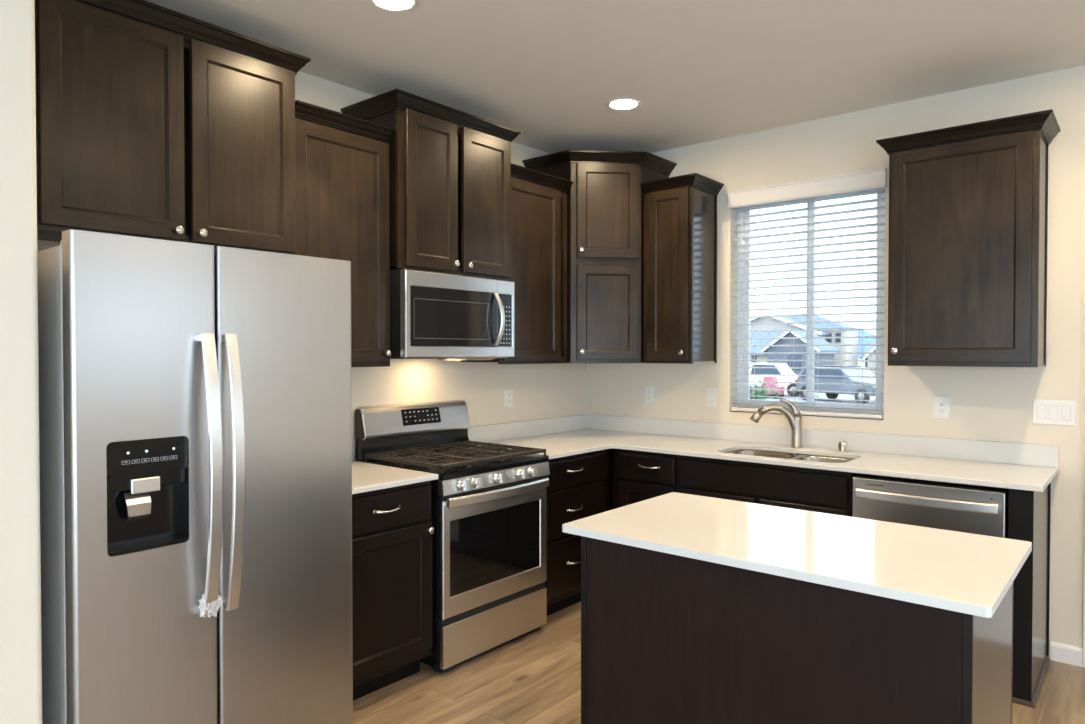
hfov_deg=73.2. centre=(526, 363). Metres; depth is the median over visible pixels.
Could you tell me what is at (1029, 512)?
end panel
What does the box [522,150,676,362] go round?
upper cabinet
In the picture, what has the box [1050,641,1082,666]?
baseboard
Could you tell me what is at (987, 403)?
wall
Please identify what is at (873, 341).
house
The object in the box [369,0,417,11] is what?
recessed light
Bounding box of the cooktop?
[359,450,548,477]
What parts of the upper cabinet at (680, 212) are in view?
frame, door, crown moulding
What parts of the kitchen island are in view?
panel, frame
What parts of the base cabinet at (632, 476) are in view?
drawer, door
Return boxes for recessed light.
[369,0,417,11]
[606,98,640,110]
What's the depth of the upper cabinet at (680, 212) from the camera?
4.40 m
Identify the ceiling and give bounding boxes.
[145,0,1084,153]
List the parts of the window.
sash, sash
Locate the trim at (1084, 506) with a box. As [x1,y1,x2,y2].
[1083,506,1084,667]
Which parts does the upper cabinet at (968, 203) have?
knob, door, crown moulding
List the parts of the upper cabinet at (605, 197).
crown moulding, frame, door, door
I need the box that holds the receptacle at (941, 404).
[938,401,944,413]
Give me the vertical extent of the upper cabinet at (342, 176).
1.106 m
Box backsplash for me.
[468,414,1058,467]
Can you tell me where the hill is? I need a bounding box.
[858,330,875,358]
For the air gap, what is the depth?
3.96 m
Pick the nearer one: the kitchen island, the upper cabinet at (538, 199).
the kitchen island
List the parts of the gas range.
burner knob, burner knob, kick plate, oven door, storage drawer, knob panel, oven handle, burner knob, burner knob, burner knob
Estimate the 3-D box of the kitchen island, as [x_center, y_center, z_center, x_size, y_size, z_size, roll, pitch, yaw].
[0.790,0.975,2.196,1.056,0.890,0.676,1,1,41]
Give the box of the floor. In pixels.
[353,601,1084,723]
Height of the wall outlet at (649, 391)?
0.114 m
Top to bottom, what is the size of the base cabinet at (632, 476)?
0.890 m
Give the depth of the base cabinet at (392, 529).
3.08 m
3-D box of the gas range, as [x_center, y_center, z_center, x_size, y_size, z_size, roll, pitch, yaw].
[-0.351,0.806,3.717,0.704,1.181,0.762,1,1,41]
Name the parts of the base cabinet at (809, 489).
door, door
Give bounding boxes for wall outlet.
[505,389,512,407]
[645,387,653,403]
[934,396,949,418]
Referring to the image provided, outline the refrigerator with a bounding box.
[37,229,352,723]
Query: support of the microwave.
attached to the upper cabinet at (450, 168)
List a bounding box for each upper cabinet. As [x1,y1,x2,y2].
[35,0,310,254]
[294,100,395,366]
[341,88,520,279]
[461,163,572,363]
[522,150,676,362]
[640,173,723,363]
[876,109,1060,366]
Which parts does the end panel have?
shoe moulding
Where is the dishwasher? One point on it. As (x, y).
(974, 509)
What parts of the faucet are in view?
spout, lever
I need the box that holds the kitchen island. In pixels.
[581,536,1012,723]
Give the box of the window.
[737,187,884,418]
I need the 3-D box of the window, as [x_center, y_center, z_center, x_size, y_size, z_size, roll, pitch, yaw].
[1.667,-0.365,4.297,0.879,1.327,0.060,1,1,41]
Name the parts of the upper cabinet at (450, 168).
door, crown moulding, frame, knob, door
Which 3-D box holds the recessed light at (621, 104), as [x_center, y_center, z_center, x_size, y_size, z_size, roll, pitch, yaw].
[0.515,-1.377,3.877,0.184,0.006,0.184,1,1,41]
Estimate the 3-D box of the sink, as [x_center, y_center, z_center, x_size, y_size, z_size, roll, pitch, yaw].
[1.394,0.606,3.906,0.699,0.206,0.413,1,1,41]
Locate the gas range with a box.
[355,400,549,672]
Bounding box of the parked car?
[795,365,875,403]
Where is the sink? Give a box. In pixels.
[725,449,853,462]
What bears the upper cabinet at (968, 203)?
attached to the wall at (987, 403)
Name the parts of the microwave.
door glass, door handle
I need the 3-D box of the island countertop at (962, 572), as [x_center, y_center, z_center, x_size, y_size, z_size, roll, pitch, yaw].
[0.774,0.518,2.185,1.151,0.023,0.708,1,1,41]
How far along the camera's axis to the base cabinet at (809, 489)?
3.70 m
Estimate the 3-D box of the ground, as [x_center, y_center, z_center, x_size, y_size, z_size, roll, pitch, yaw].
[77.424,0.087,156.751,200.000,0.300,329.600,1,1,41]
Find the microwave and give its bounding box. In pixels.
[390,269,513,359]
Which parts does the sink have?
bowl, bowl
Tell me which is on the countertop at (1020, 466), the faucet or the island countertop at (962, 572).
the faucet
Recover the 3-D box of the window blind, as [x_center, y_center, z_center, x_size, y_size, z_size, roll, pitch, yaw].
[1.596,-0.377,4.213,0.895,1.339,0.087,1,1,41]
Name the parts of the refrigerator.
freezer door, dispenser panel, handle, handle, fridge door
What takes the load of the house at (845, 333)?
on the ground
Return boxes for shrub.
[751,376,782,399]
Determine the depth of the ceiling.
3.19 m
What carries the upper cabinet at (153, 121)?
attached to the wall at (553, 390)
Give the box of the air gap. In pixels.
[838,441,847,451]
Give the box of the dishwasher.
[852,474,1008,537]
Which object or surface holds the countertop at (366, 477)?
on the base cabinet at (392, 529)
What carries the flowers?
on the ground
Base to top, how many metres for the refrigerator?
1.784 m
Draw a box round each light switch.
[706,389,716,406]
[1032,400,1075,425]
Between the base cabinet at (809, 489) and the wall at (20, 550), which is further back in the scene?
the base cabinet at (809, 489)
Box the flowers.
[761,376,784,398]
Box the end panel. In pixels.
[1008,482,1050,707]
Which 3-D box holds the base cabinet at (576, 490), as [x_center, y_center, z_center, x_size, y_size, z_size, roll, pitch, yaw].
[0.066,0.943,4.268,0.658,0.890,0.597,1,1,41]
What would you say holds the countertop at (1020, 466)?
on the base cabinet at (632, 476)
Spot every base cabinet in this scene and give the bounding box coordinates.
[352,481,434,700]
[545,449,605,615]
[606,448,678,510]
[679,453,860,516]
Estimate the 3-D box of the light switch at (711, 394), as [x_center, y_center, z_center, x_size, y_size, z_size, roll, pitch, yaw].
[1.156,0.214,4.571,0.072,0.114,0.010,1,1,41]
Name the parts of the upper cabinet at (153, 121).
door, knob, crown moulding, knob, door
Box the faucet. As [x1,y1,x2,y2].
[750,399,801,447]
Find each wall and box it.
[0,0,41,723]
[37,71,586,460]
[587,65,1084,657]
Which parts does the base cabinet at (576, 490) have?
drawer, drawer, drawer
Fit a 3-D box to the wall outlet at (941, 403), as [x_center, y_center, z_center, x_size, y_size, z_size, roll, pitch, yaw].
[2.128,0.223,3.741,0.072,0.116,0.008,1,1,41]
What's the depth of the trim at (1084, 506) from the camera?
3.36 m
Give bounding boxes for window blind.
[727,168,886,418]
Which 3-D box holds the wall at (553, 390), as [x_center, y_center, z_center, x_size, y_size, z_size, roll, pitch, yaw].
[-2.046,0.030,2.419,0.160,2.774,7.760,1,1,41]
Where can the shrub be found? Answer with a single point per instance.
(757, 392)
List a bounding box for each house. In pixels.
[750,312,857,374]
[860,339,875,375]
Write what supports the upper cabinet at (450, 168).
attached to the wall at (553, 390)
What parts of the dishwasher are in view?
badge plate, handle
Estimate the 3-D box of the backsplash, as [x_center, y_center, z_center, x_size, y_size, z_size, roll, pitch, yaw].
[1.059,0.429,3.836,2.721,0.102,1.255,1,1,41]
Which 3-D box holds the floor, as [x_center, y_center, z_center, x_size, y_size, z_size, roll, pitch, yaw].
[0.090,1.506,0.509,5.920,0.120,7.920,1,1,41]
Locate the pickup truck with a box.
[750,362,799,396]
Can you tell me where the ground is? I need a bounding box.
[752,359,874,403]
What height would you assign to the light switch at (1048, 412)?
0.116 m
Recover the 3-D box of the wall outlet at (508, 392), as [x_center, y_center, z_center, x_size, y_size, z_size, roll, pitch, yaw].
[-0.110,0.214,4.557,0.007,0.116,0.072,1,1,41]
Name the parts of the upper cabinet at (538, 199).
door, frame, crown moulding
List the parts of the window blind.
ladder cord, ladder cord, rail, ladder cord, ladder cord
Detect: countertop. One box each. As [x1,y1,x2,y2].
[352,461,437,493]
[468,414,1058,491]
[562,492,1031,617]
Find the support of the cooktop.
in the gas range

